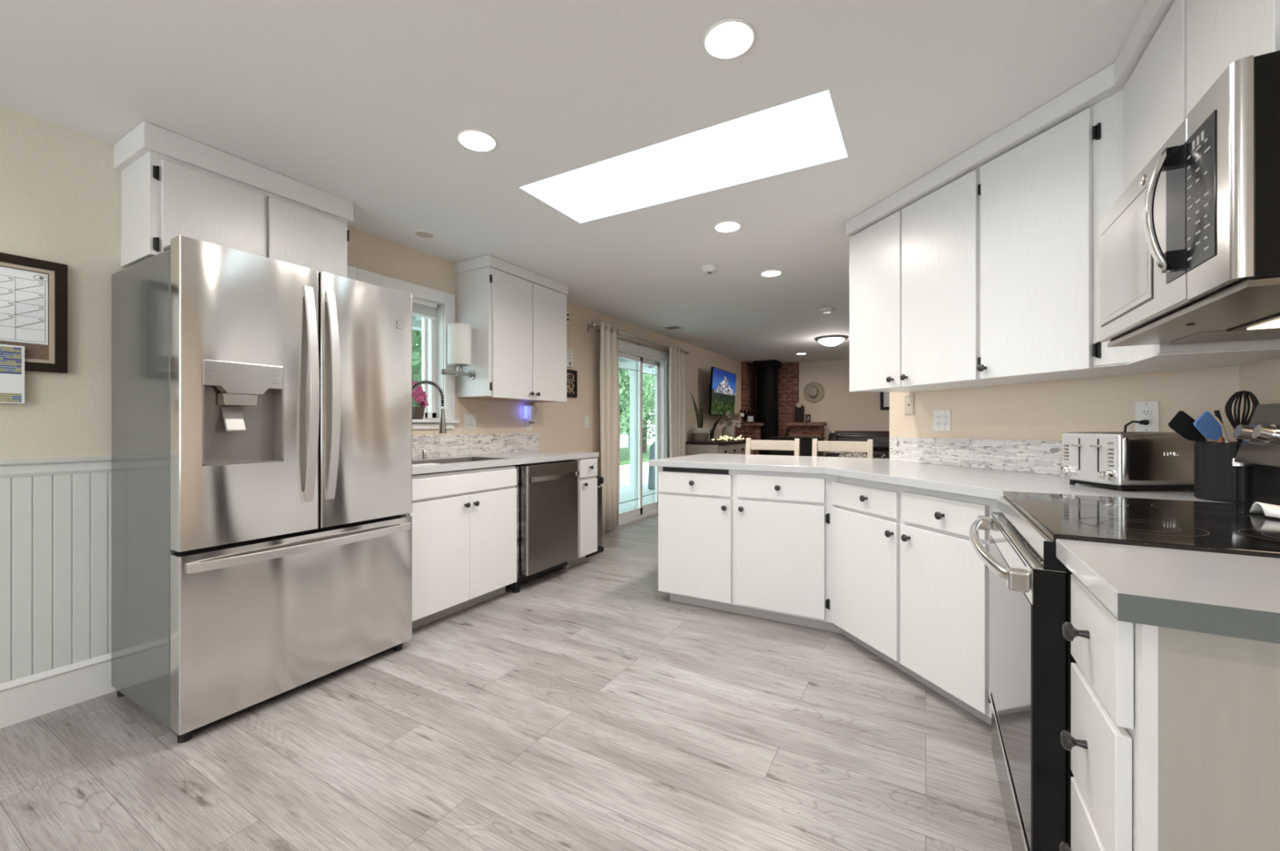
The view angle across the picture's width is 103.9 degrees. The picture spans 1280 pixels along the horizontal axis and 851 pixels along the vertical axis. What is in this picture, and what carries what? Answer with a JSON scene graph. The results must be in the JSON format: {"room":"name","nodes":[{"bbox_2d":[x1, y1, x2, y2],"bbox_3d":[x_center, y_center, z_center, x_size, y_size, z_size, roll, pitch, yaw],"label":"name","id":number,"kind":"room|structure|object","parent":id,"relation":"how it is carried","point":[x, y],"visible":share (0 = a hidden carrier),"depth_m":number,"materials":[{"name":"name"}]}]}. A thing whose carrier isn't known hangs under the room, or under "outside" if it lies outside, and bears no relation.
{"room":"kitchen","nodes":[
{"label":"kitchen","id":0,"kind":"room"},
{"bbox_2d":[0,106,741,484],"bbox_3d":[-0.895,-0.035,4.696,0.130,2.350,12.470,0,0,30],"label":"wall","id":1,"kind":"structure","parent":0,"point":[60,187],"depth_m":2.11,"materials":[{"name":"beige paint"}]},
{"bbox_2d":[0,252,67,373],"bbox_3d":[-2.465,-0.431,1.788,0.026,0.438,0.562,0,0,30],"label":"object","id":2,"kind":"object","parent":1,"relation":"attached to","point":[33,306],"visible":1,"depth_m":1.96,"materials":[{"name":"brown wood"}]},
{"bbox_2d":[0,344,24,403],"bbox_3d":[-2.425,-0.195,1.827,0.003,0.220,0.230,0,0,30],"label":"sheet","id":3,"kind":"object","parent":2,"relation":"attached to","point":[11,357],"visible":1,"depth_m":1.90,"materials":[{"name":"white paper"}]},
{"bbox_2d":[0,471,111,684],"bbox_3d":[-2.958,0.610,0.940,0.010,0.860,3.900,0,0,30],"label":"wainscoting","id":4,"kind":"structure","parent":1,"relation":"attached to","point":[55,531],"depth_m":2.00,"materials":[{"name":"grey paint"}]},
{"bbox_2d":[0,456,111,478],"bbox_3d":[-2.949,0.165,0.934,0.032,0.070,3.900,0,0,30],"label":"trim","id":5,"kind":"structure","parent":1,"relation":"attached to","point":[70,465],"depth_m":2.00,"materials":[{"name":"grey paint"}]},
{"bbox_2d":[0,653,116,728],"bbox_3d":[-2.952,1.055,0.936,0.024,0.170,3.900,0,0,30],"label":"baseboard","id":6,"kind":"structure","parent":1,"relation":"attached to","point":[24,699],"depth_m":2.00,"materials":[{"name":"white paint"}]},
{"bbox_2d":[113,120,353,278],"bbox_3d":[-1.909,-0.950,2.434,0.349,0.519,0.840,0,0,30],"label":"upper cabinet","id":7,"kind":"object","parent":1,"relation":"attached to","point":[173,184],"visible":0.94,"depth_m":2.19,"materials":[{"name":"white paint"}]},
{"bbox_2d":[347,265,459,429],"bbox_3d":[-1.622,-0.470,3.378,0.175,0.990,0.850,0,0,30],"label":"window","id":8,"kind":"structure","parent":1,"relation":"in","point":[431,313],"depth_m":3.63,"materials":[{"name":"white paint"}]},
{"bbox_2d":[412,381,428,419],"bbox_3d":[-1.525,-0.174,3.425,0.075,0.263,0.150,0,0,30],"label":"potted flower","id":9,"kind":"object","parent":8,"relation":"on","point":[419,395],"visible":0.76,"depth_m":3.42,"materials":[{"name":"pink plant"}]},
{"bbox_2d":[412,297,436,319],"bbox_3d":[-1.630,-0.823,3.353,0.045,0.115,0.600,0,0,30],"label":"raised blind","id":10,"kind":"object","parent":8,"relation":"attached to","point":[421,308],"depth_m":3.52,"materials":[{"name":"white paint"}]},
{"bbox_2d":[463,413,475,429],"bbox_3d":[-1.303,-0.033,3.840,0.010,0.116,0.116,0,0,30],"label":"wall plate","id":11,"kind":"object","parent":1,"relation":"attached to","point":[469,420],"visible":1,"depth_m":3.84,"materials":[{"name":"white plastic"}]},
{"bbox_2d":[412,433,538,458],"bbox_3d":[-1.359,0.146,3.742,0.009,0.157,1.793,0,0,30],"label":"backsplash","id":12,"kind":"structure","parent":1,"relation":"attached to","point":[436,446],"depth_m":3.85,"materials":[{"name":"tile"}]},
{"bbox_2d":[454,254,568,402],"bbox_3d":[-0.983,-0.706,4.013,0.394,1.007,0.907,0,0,30],"label":"upper cabinet","id":13,"kind":"object","parent":1,"relation":"attached to","point":[516,315],"visible":1,"depth_m":3.73,"materials":[{"name":"white paint"}]},
{"bbox_2d":[440,323,475,380],"bbox_3d":[-1.290,-0.521,3.531,0.158,0.378,0.266,0,0,30],"label":"paper towel holder","id":14,"kind":"object","parent":13,"relation":"attached to","point":[459,335],"visible":1,"depth_m":3.49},
{"bbox_2d":[526,418,532,431],"bbox_3d":[-0.976,-0.010,4.414,0.008,0.112,0.072,0,0,30],"label":"wall plate","id":15,"kind":"object","parent":1,"relation":"attached to","point":[529,426],"visible":0.68,"depth_m":4.41,"materials":[{"name":"white plastic"}]},
{"bbox_2d":[524,405,537,423],"bbox_3d":[-0.949,-0.097,4.380,0.072,0.156,0.123,0,0,30],"label":"night light","id":16,"kind":"object","parent":1,"relation":"attached to","point":[530,411],"visible":1,"depth_m":4.35,"materials":[{"name":"white plastic"}]},
{"bbox_2d":[566,348,573,367],"bbox_3d":[-0.743,-0.660,4.808,0.024,0.170,0.295,0,0,30],"label":"wall sign","id":17,"kind":"object","parent":1,"relation":"attached to","point":[569,352],"visible":0.44,"depth_m":4.89,"materials":[{"name":"paper"}]},
{"bbox_2d":[566,369,577,397],"bbox_3d":[-0.715,-0.412,4.853,0.028,0.265,0.322,0,0,30],"label":"picture frame","id":18,"kind":"object","parent":1,"relation":"attached to","point":[571,375],"visible":0.51,"depth_m":4.93,"materials":[{"name":"brown wood"}]},
{"bbox_2d":[566,373,574,394],"bbox_3d":[-0.719,-0.412,4.856,0.010,0.205,0.262,0,0,30],"label":"picture","id":19,"kind":"object","parent":18,"relation":"attached to","point":[570,376],"depth_m":4.91},
{"bbox_2d":[584,417,589,427],"bbox_3d":[-0.548,-0.033,5.164,0.010,0.116,0.075,0,0,30],"label":"wall plate","id":20,"kind":"object","parent":1,"relation":"attached to","point":[586,419],"visible":1,"depth_m":5.16,"materials":[{"name":"white plastic"}]},
{"bbox_2d":[595,329,669,351],"bbox_3d":[-0.042,-0.985,5.994,0.066,0.080,1.730,0,0,30],"label":"curtain rod","id":21,"kind":"object","parent":1,"relation":"attached to","point":[597,331],"visible":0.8,"depth_m":6.04,"materials":[{"name":"silver metal"}]},
{"bbox_2d":[586,322,688,355],"bbox_3d":[0.062,-1.015,6.101,0.140,0.080,2.352,0,0,30],"label":"curtain rod","id":22,"kind":"object","parent":1,"relation":"attached to","point":[593,324],"visible":0.94,"depth_m":5.68,"materials":[{"name":"silver metal"}]},
{"bbox_2d":[600,322,620,533],"bbox_3d":[-0.323,0.020,5.343,0.102,2.180,0.380,0,0,25],"label":"curtain","id":23,"kind":"object","parent":22,"relation":"hanging from","point":[610,426],"visible":0.99,"depth_m":5.29,"materials":[{"name":"beige fabric"}]},
{"bbox_2d":[668,344,685,457],"bbox_3d":[0.509,0.020,6.797,0.104,2.180,0.511,0,0,27],"label":"curtain","id":24,"kind":"object","parent":22,"relation":"hanging from","point":[677,358],"visible":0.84,"depth_m":6.78,"materials":[{"name":"beige fabric"}]},
{"bbox_2d":[618,340,668,525],"bbox_3d":[-0.063,0.085,6.127,0.158,2.110,1.560,0,0,30],"label":"door","id":25,"kind":"structure","parent":1,"relation":"in","point":[640,355],"depth_m":6.21,"materials":[{"name":"white paint"}]},
{"bbox_2d":[708,366,736,416],"bbox_3d":[1.305,-0.526,8.230,0.211,0.740,1.320,0,0,26],"label":"television","id":26,"kind":"object","parent":1,"relation":"attached to","point":[722,383],"visible":0.85,"depth_m":8.06,"materials":[{"name":"black plastic"}]},
{"bbox_2d":[412,329,422,407],"bbox_3d":[-4.837,-1.152,8.048,3.519,4.881,3.514,0,0,30],"label":"tree","id":27,"kind":"object","parent":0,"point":[416,335],"visible":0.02,"depth_m":8.11,"materials":[{"name":"green plant"}]},
{"bbox_2d":[0,513,1012,850],"bbox_3d":[1.572,1.190,3.259,5.900,0.100,12.820,0,0,30],"label":"floor","id":28,"kind":"structure","parent":0,"point":[585,707],"depth_m":1.77,"materials":[{"name":"grey wood"}]},
{"bbox_2d":[111,235,412,743],"bbox_3d":[-1.680,0.234,2.331,0.781,1.812,0.926,0,0,30],"label":"refrigerator","id":29,"kind":"object","parent":28,"relation":"on","point":[262,406],"visible":1,"depth_m":2.02,"materials":[{"name":"grey metal"}]},
{"bbox_2d":[401,466,516,629],"bbox_3d":[-1.282,0.706,3.156,0.665,0.868,0.811,0,0,30],"label":"base cabinet","id":30,"kind":"object","parent":28,"relation":"on","point":[464,522],"visible":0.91,"depth_m":2.97,"materials":[{"name":"white paint"}]},
{"bbox_2d":[412,450,599,475],"bbox_3d":[-1.075,0.243,3.578,0.664,0.037,1.790,0,0,30],"label":"countertop","id":31,"kind":"structure","parent":30,"relation":"on","point":[535,456],"depth_m":3.47,"materials":[{"name":"stone"}]},
{"bbox_2d":[421,450,426,459],"bbox_3d":[-1.452,0.195,3.367,0.040,0.059,0.040,0,0,30],"label":"air gap cap","id":32,"kind":"object","parent":31,"relation":"on","point":[424,453],"visible":1,"depth_m":3.35,"materials":[{"name":"silver metal"}]},
{"bbox_2d":[412,380,446,460],"bbox_3d":[-1.413,-0.036,3.257,0.309,0.522,0.108,0,0,-8],"label":"faucet","id":33,"kind":"object","parent":31,"relation":"on","point":[442,429],"visible":0.54,"depth_m":3.24,"materials":[{"name":"silver metal"}]},
{"bbox_2d":[412,457,511,466],"bbox_3d":[-1.247,0.339,3.192,0.382,0.222,0.802,0,0,30],"label":"sink","id":34,"kind":"object","parent":31,"relation":"in","point":[468,459],"visible":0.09,"depth_m":3.48,"materials":[{"name":"grey"}]},
{"bbox_2d":[505,459,578,593],"bbox_3d":[-0.886,0.704,3.788,0.666,0.872,0.658,0,0,30],"label":"dishwasher","id":35,"kind":"object","parent":28,"relation":"on","point":[547,492],"visible":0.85,"depth_m":3.56,"materials":[{"name":"metal"}]},
{"bbox_2d":[562,457,597,568],"bbox_3d":[-0.677,0.702,4.216,0.665,0.876,0.272,0,0,30],"label":"base cabinet","id":36,"kind":"object","parent":28,"relation":"on","point":[587,467],"visible":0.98,"depth_m":4.07,"materials":[{"name":"white paint"}]},
{"bbox_2d":[585,476,604,557],"bbox_3d":[-0.567,0.802,4.521,0.405,0.675,0.268,0,0,30],"label":"trash can","id":37,"kind":"object","parent":28,"relation":"on","point":[600,479],"visible":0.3,"depth_m":4.48,"materials":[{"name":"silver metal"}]},
{"bbox_2d":[685,439,752,456],"bbox_3d":[1.236,0.688,7.650,0.615,0.905,1.645,0,0,30],"label":"base cabinet","id":38,"kind":"object","parent":28,"relation":"on","point":[729,446],"visible":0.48,"depth_m":7.02,"materials":[{"name":"grey paint"}]},
{"bbox_2d":[689,391,710,442],"bbox_3d":[0.866,-0.131,7.128,0.270,0.731,0.270,0,0,30],"label":"planter","id":39,"kind":"object","parent":38,"relation":"on","point":[700,434],"visible":1,"depth_m":7.07,"materials":[{"name":"grey ceramic"}]},
{"bbox_2d":[710,417,721,441],"bbox_3d":[1.127,0.051,7.600,0.119,0.366,0.241,0,0,41],"label":"lamp","id":40,"kind":"object","parent":38,"relation":"on","point":[720,418],"visible":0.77,"depth_m":7.55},
{"bbox_2d":[711,435,744,440],"bbox_3d":[1.366,0.185,7.632,0.248,0.078,1.022,0,0,30],"label":"fairy lights","id":41,"kind":"object","parent":38,"relation":"on","point":[723,438],"visible":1,"depth_m":7.54,"materials":[{"name":"yellow"}]},
{"bbox_2d":[721,426,734,439],"bbox_3d":[1.419,0.119,8.056,0.210,0.230,0.208,0,0,30],"label":"pot","id":42,"kind":"object","parent":38,"relation":"on","point":[729,431],"depth_m":7.98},
{"bbox_2d":[716,411,744,439],"bbox_3d":[1.427,-0.002,8.104,0.428,0.472,0.597,0,0,30],"label":"flower arrangement","id":43,"kind":"object","parent":38,"relation":"on","point":[728,430],"visible":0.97,"depth_m":8.01,"materials":[{"name":"ceramic"}]},
{"bbox_2d":[657,466,841,633],"bbox_3d":[0.719,0.702,3.188,1.106,0.876,0.590,0,0,30],"label":"base cabinet","id":44,"kind":"object","parent":28,"relation":"on","point":[755,544],"visible":0.99,"depth_m":2.94,"materials":[{"name":"white paint"}]},
{"bbox_2d":[745,438,799,456],"bbox_3d":[1.001,0.623,3.988,0.453,1.035,0.460,0,0,30],"label":"bar stool","id":45,"kind":"object","parent":28,"relation":"on","point":[770,445],"visible":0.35,"depth_m":4.17,"materials":[{"name":"beige paint"}]},
{"bbox_2d":[735,360,826,457],"bbox_3d":[2.616,-0.035,9.255,1.449,2.349,1.069,0,0,30],"label":"fireplace","id":46,"kind":"object","parent":28,"relation":"on","point":[770,388],"visible":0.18,"depth_m":9.35,"materials":[{"name":"red brick"}]},
{"bbox_2d":[739,409,755,422],"bbox_3d":[1.973,-0.172,9.213,0.303,0.242,0.132,0,0,30],"label":"decoration","id":47,"kind":"object","parent":46,"relation":"on","point":[750,419],"visible":0.8,"depth_m":9.16,"materials":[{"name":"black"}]},
{"bbox_2d":[759,449,769,455],"bbox_3d":[2.410,0.525,9.470,0.713,0.530,0.713,0,0,30],"label":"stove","id":48,"kind":"object","parent":46,"relation":"in","point":[765,452],"depth_m":9.18,"materials":[{"name":"black metal"}]},
{"bbox_2d":[795,403,804,422],"bbox_3d":[2.965,-0.240,9.292,0.150,0.360,0.140,0,0,30],"label":"mantel clock","id":49,"kind":"object","parent":46,"relation":"on","point":[799,409],"visible":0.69,"depth_m":9.24,"materials":[{"name":"brown wood"}]},
{"bbox_2d":[767,436,825,457],"bbox_3d":[2.476,0.662,7.942,0.790,0.955,0.490,0,0,30],"label":"dining table","id":50,"kind":"object","parent":28,"relation":"on","point":[806,443],"visible":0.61,"depth_m":7.71,"materials":[{"name":"brown wood"}]},
{"bbox_2d":[812,439,873,457],"bbox_3d":[1.472,0.623,3.720,0.450,1.035,0.460,0,0,30],"label":"bar stool","id":51,"kind":"object","parent":28,"relation":"on","point":[867,447],"visible":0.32,"depth_m":3.90,"materials":[{"name":"beige paint"}]},
{"bbox_2d":[824,451,887,458],"bbox_3d":[2.280,0.720,5.388,0.900,0.840,0.820,0,0,30],"label":"armchair","id":52,"kind":"object","parent":28,"relation":"on","point":[832,454],"visible":0.12,"depth_m":5.58,"materials":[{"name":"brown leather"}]},
{"bbox_2d":[837,452,866,457],"bbox_3d":[2.325,0.468,5.466,0.400,0.401,0.159,0,0,30],"label":"pillow","id":53,"kind":"object","parent":52,"relation":"on","point":[848,455],"visible":0.09,"depth_m":5.44,"materials":[{"name":"fabric"}]},
{"bbox_2d":[828,431,889,458],"bbox_3d":[3.683,0.610,6.677,2.420,1.060,1.050,0,0,30],"label":"leather sofa","id":54,"kind":"object","parent":28,"relation":"on","point":[881,439],"visible":0.09,"depth_m":7.14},
{"bbox_2d":[831,475,1001,725],"bbox_3d":[1.472,0.702,2.282,0.707,0.876,1.782,0,0,-18],"label":"base cabinet","id":55,"kind":"object","parent":28,"relation":"on","point":[910,587],"visible":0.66,"depth_m":2.15,"materials":[{"name":"white paint"}]},
{"bbox_2d":[648,453,1249,504],"bbox_3d":[1.172,0.243,2.695,2.485,0.037,1.757,0,0,30],"label":"countertop","id":56,"kind":"structure","parent":55,"relation":"on","point":[985,483],"depth_m":2.34,"materials":[{"name":"stone"}]},
{"bbox_2d":[1058,431,1207,491],"bbox_3d":[1.767,0.125,1.815,0.326,0.201,0.251,0,0,0],"label":"toaster","id":57,"kind":"object","parent":56,"relation":"on","point":[1121,461],"visible":0.98,"depth_m":1.70,"materials":[{"name":"silver metal"}]},
{"bbox_2d":[1194,441,1253,504],"bbox_3d":[1.784,0.138,1.500,0.164,0.174,0.170,0,0,30],"label":"utensil crock","id":58,"kind":"object","parent":56,"relation":"on","point":[1217,477],"visible":0.54,"depth_m":1.47,"materials":[{"name":"ceramic"}]},
{"bbox_2d":[1168,410,1205,442],"bbox_3d":[1.705,0.083,1.536,0.152,0.257,0.016,0,0,4],"label":"spatula","id":59,"kind":"object","parent":58,"relation":"in","point":[1182,424],"visible":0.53,"depth_m":1.54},
{"bbox_2d":[1193,411,1223,443],"bbox_3d":[1.712,0.085,1.485,0.162,0.254,0.018,0,0,-12],"label":"spatula","id":60,"kind":"object","parent":58,"relation":"in","point":[1206,424],"visible":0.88,"depth_m":1.47,"materials":[{"name":"blue plastic"}]},
{"bbox_2d":[1213,410,1225,443],"bbox_3d":[1.805,0.081,1.548,0.041,0.258,0.017,0,0,42],"label":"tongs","id":61,"kind":"object","parent":58,"relation":"in","point":[1217,414],"visible":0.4,"depth_m":1.55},
{"bbox_2d":[1212,414,1230,443],"bbox_3d":[1.787,0.088,1.534,0.063,0.246,0.043,0,0,30],"label":"wooden spoon","id":62,"kind":"object","parent":58,"relation":"in","point":[1224,436],"visible":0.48,"depth_m":1.53,"materials":[{"name":"brown wood"}]},
{"bbox_2d":[1224,390,1259,443],"bbox_3d":[1.806,0.053,1.503,0.067,0.317,0.066,0,0,30],"label":"whisk","id":63,"kind":"object","parent":58,"relation":"in","point":[1234,423],"visible":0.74,"depth_m":1.50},
{"bbox_2d":[968,403,1279,850],"bbox_3d":[1.261,0.541,1.188,0.797,1.198,0.759,0,0,30],"label":"range","id":64,"kind":"object","parent":28,"relation":"on","point":[1031,658],"visible":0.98,"depth_m":1.10,"materials":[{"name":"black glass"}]},
{"bbox_2d":[1003,491,1279,558],"bbox_3d":[1.256,0.224,1.191,0.558,0.016,0.758,0,0,30],"label":"cooktop","id":65,"kind":"object","parent":64,"relation":"in","point":[1228,528],"depth_m":1.12,"materials":[{"name":"glass"}]},
{"bbox_2d":[1249,502,1279,518],"bbox_3d":[1.498,0.199,1.140,0.066,0.031,0.177,0,0,-6],"label":"spoon rest","id":66,"kind":"object","parent":64,"relation":"on","point":[1268,510],"visible":1,"depth_m":1.18,"materials":[{"name":"white ceramic"}]},
{"bbox_2d":[1059,573,1279,850],"bbox_3d":[1.042,0.702,0.692,0.705,0.876,0.305,0,0,30],"label":"base cabinet","id":67,"kind":"object","parent":28,"relation":"on","point":[1173,743],"visible":0.95,"depth_m":0.69,"materials":[{"name":"white paint"}]},
{"bbox_2d":[1056,538,1279,644],"bbox_3d":[1.039,0.243,0.661,0.700,0.037,0.374,0,0,30],"label":"countertop","id":68,"kind":"structure","parent":67,"relation":"on","point":[1221,594],"depth_m":0.70,"materials":[{"name":"stone"}]},
{"bbox_2d":[0,0,1146,364],"bbox_3d":[1.597,-1.270,3.274,5.870,0.120,12.710,0,0,30],"label":"ceiling","id":69,"kind":"structure","parent":0,"point":[366,104],"depth_m":1.85,"materials":[{"name":"paint"}]},
{"bbox_2d":[413,230,434,238],"bbox_3d":[-1.360,-1.206,3.159,0.120,0.007,0.120,0,0,30],"label":"recessed light","id":70,"kind":"object","parent":69,"relation":"in","point":[422,233],"visible":1,"depth_m":3.15,"materials":[{"name":"white plastic"}]},
{"bbox_2d":[457,128,497,151],"bbox_3d":[-0.691,-1.206,2.123,0.162,0.007,0.162,0,0,30],"label":"recessed light","id":71,"kind":"object","parent":69,"relation":"in","point":[478,140],"visible":1,"depth_m":2.11,"materials":[{"name":"glass"}]},
{"bbox_2d":[662,325,683,329],"bbox_3d":[0.405,-1.205,6.159,0.200,0.010,0.180,0,0,30],"label":"ceiling vent","id":72,"kind":"object","parent":69,"relation":"in","point":[671,327],"visible":1,"depth_m":6.13,"materials":[{"name":"white plastic"}]},
{"bbox_2d":[517,88,848,223],"bbox_3d":[0.161,-1.520,2.401,1.560,0.620,0.590,0,0,30],"label":"skylight","id":73,"kind":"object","parent":69,"relation":"attached to","point":[804,132],"depth_m":2.60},
{"bbox_2d":[700,265,718,274],"bbox_3d":[0.532,-1.188,3.838,0.136,0.042,0.135,0,0,30],"label":"smoke detector","id":74,"kind":"object","parent":69,"relation":"attached to","point":[708,269],"visible":1,"depth_m":3.80,"materials":[{"name":"white plastic"}]},
{"bbox_2d":[714,221,741,232],"bbox_3d":[0.532,-1.206,3.041,0.162,0.007,0.162,0,0,30],"label":"recessed light","id":75,"kind":"object","parent":69,"relation":"in","point":[726,226],"visible":1,"depth_m":3.02,"materials":[{"name":"white plastic"}]},
{"bbox_2d":[702,18,755,59],"bbox_3d":[0.279,-1.206,1.568,0.162,0.007,0.162,0,0,30],"label":"recessed light","id":76,"kind":"object","parent":69,"relation":"in","point":[729,38],"visible":1,"depth_m":1.56,"materials":[{"name":"white plastic"}]},
{"bbox_2d":[760,270,782,276],"bbox_3d":[1.041,-1.206,3.971,0.162,0.007,0.162,0,0,30],"label":"recessed light","id":77,"kind":"object","parent":69,"relation":"in","point":[769,273],"visible":1,"depth_m":3.95,"materials":[{"name":"glass"}]},
{"bbox_2d":[817,307,835,313],"bbox_3d":[1.944,-1.195,5.223,0.174,0.030,0.173,0,0,30],"label":"smoke detector","id":78,"kind":"object","parent":69,"relation":"attached to","point":[826,310],"visible":1,"depth_m":5.18,"materials":[{"name":"white plastic"}]},
{"bbox_2d":[814,335,848,346],"bbox_3d":[2.636,-1.152,6.901,0.430,0.114,0.430,0,0,30],"label":"dome light","id":79,"kind":"object","parent":69,"relation":"attached to","point":[828,340],"visible":1,"depth_m":6.78,"materials":[{"name":"glass"}]},
{"bbox_2d":[799,360,889,457],"bbox_3d":[4.717,-0.035,8.741,5.870,2.350,0.120,0,0,30],"label":"wall","id":80,"kind":"structure","parent":0,"point":[842,409],"depth_m":9.27,"materials":[{"name":"beige paint"}]},
{"bbox_2d":[803,382,824,401],"bbox_3d":[3.268,-0.635,9.430,0.376,0.376,0.116,0,0,30],"label":"cowboy hat","id":81,"kind":"object","parent":80,"relation":"hanging from","point":[813,391],"visible":1,"depth_m":9.42,"materials":[{"name":"wicker"}]},
{"bbox_2d":[880,391,889,409],"bbox_3d":[4.580,-0.545,8.733,0.700,0.530,0.030,0,0,30],"label":"picture frame","id":82,"kind":"object","parent":80,"relation":"attached to","point":[884,396],"visible":0.25,"depth_m":8.87,"materials":[{"name":"brown wood"}]},
{"bbox_2d":[883,391,889,407],"bbox_3d":[4.584,-0.545,8.741,0.600,0.430,0.011,0,0,30],"label":"picture","id":83,"kind":"object","parent":82,"relation":"attached to","point":[886,394],"depth_m":8.86,"materials":[{"name":"white paper"}]},
{"bbox_2d":[889,364,1239,441],"bbox_3d":[1.904,-0.035,2.460,0.120,2.350,1.690,0,0,-15],"label":"wall","id":84,"kind":"structure","parent":0,"point":[1046,411],"depth_m":2.24,"materials":[{"name":"beige paint"}]},
{"bbox_2d":[904,394,914,415],"bbox_3d":[1.664,-0.128,3.095,0.008,0.124,0.072,0,0,-15],"label":"wall plate","id":85,"kind":"object","parent":84,"relation":"attached to","point":[908,399],"visible":1,"depth_m":3.09,"materials":[{"name":"beige plastic"}]},
{"bbox_2d":[933,409,951,431],"bbox_3d":[1.726,-0.030,2.865,0.008,0.122,0.117,0,0,-15],"label":"wall plate","id":86,"kind":"object","parent":84,"relation":"attached to","point":[941,418],"visible":1,"depth_m":2.86,"materials":[{"name":"white plastic"}]},
{"bbox_2d":[889,436,1062,475],"bbox_3d":[1.827,0.148,2.495,0.009,0.152,1.565,0,0,-15],"label":"backsplash","id":87,"kind":"structure","parent":84,"relation":"attached to","point":[1042,457],"depth_m":2.61,"materials":[{"name":"tile"}]},
{"bbox_2d":[845,13,1279,392],"bbox_3d":[1.657,-0.705,2.187,0.609,1.008,1.835,0,0,-9],"label":"upper cabinet","id":88,"kind":"object","parent":84,"relation":"attached to","point":[982,270],"visible":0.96,"depth_m":2.05,"materials":[{"name":"white paint"}]},
{"bbox_2d":[1135,400,1159,432],"bbox_3d":[1.976,-0.032,1.952,0.008,0.124,0.075,0,0,-15],"label":"wall plate","id":89,"kind":"object","parent":84,"relation":"attached to","point":[1148,411],"visible":0.86,"depth_m":1.95,"materials":[{"name":"white plastic"}]},
{"bbox_2d":[1124,419,1149,431],"bbox_3d":[1.946,0.099,1.964,0.033,0.243,0.072,0,0,-39],"label":"power cord","id":90,"kind":"object","parent":89,"relation":"attached to","point":[1145,422],"visible":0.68,"depth_m":1.95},
{"bbox_2d":[1141,408,1151,416],"bbox_3d":[1.974,-0.052,1.952,0.003,0.033,0.033,0,0,-15],"label":"socket","id":91,"kind":"object","parent":89,"relation":"attached to","point":[1144,411],"depth_m":1.95,"materials":[{"name":"white plastic"}]},
{"bbox_2d":[1142,418,1151,426],"bbox_3d":[1.974,-0.012,1.952,0.003,0.033,0.033,0,0,-15],"label":"socket","id":92,"kind":"object","parent":89,"relation":"attached to","point":[1149,420],"depth_m":1.94,"materials":[{"name":"white plastic"}]},
{"bbox_2d":[1239,357,1279,424],"bbox_3d":[0.835,-0.035,-0.534,0.120,2.350,5.100,0,0,30],"label":"wall","id":93,"kind":"structure","parent":0,"point":[1261,378],"depth_m":1.60,"materials":[{"name":"beige paint"}]},
{"bbox_2d":[1124,0,1279,191],"bbox_3d":[1.493,-0.917,1.134,0.380,0.583,1.020,0,0,30],"label":"upper cabinet","id":94,"kind":"object","parent":93,"relation":"attached to","point":[1193,42],"visible":0.41,"depth_m":1.29,"materials":[{"name":"white paint"}]},
{"bbox_2d":[1098,50,1279,347],"bbox_3d":[1.371,-0.422,1.074,0.513,0.392,0.760,0,0,30],"label":"microwave","id":95,"kind":"object","parent":94,"relation":"attached to","point":[1189,251],"visible":1,"depth_m":0.97,"materials":[{"name":"silver metal"}]},
{"label":"outside","id":96,"kind":"structure","parent":0,"visible":0},
{"bbox_2d":[412,315,654,374],"bbox_3d":[-0.842,-1.290,7.503,2.300,0.260,9.800,0,0,30],"label":"porch roof","id":97,"kind":"structure","parent":96,"point":[416,321],"depth_m":9.88,"materials":[{"name":"white wood"}]},
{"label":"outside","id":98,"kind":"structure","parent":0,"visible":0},
{"bbox_2d":[619,444,651,466],"bbox_3d":[-12.694,1.360,17.605,20.500,0.160,42.000,0,0,30],"label":"lawn","id":99,"kind":"structure","parent":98,"point":[624,453],"depth_m":21.22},
{"bbox_2d":[619,431,630,448],"bbox_3d":[-7.577,0.410,16.988,0.200,1.740,30.000,0,0,30],"label":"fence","id":100,"kind":"object","parent":99,"relation":"on","point":[624,442],"visible":0.04,"depth_m":28.75,"materials":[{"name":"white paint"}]},
{"bbox_2d":[618,368,654,435],"bbox_3d":[-1.978,-1.482,17.808,5.224,5.538,5.306,0,0,30],"label":"tree","id":101,"kind":"object","parent":99,"relation":"on","point":[624,394],"visible":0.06,"depth_m":16.98,"materials":[{"name":"green plant"}]},
{"bbox_2d":[618,368,654,453],"bbox_3d":[0.136,-2.328,23.547,6.647,7.227,6.615,0,0,43],"label":"tree","id":102,"kind":"object","parent":99,"relation":"on","point":[651,417],"visible":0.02,"depth_m":23.35,"materials":[{"name":"green plant"}]},
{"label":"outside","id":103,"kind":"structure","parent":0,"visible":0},
{"bbox_2d":[618,466,654,513],"bbox_3d":[-2.533,1.325,8.353,6.320,0.130,14.000,0,0,30],"label":"patio","id":104,"kind":"structure","parent":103,"point":[626,491],"depth_m":9.66,"materials":[{"name":"concrete"}]},
{"bbox_2d":[628,369,634,486],"bbox_3d":[-0.118,0.049,10.487,0.180,2.419,0.180,0,0,30],"label":"porch post","id":105,"kind":"object","parent":104,"relation":"on","point":[631,373],"visible":0.46,"depth_m":10.43,"materials":[{"name":"white paint"}]},
{"bbox_2d":[648,441,654,489],"bbox_3d":[0.598,0.735,10.078,0.548,1.049,0.895,0,0,30],"label":"grill","id":106,"kind":"object","parent":104,"relation":"on","point":[651,468],"visible":0.12,"depth_m":9.80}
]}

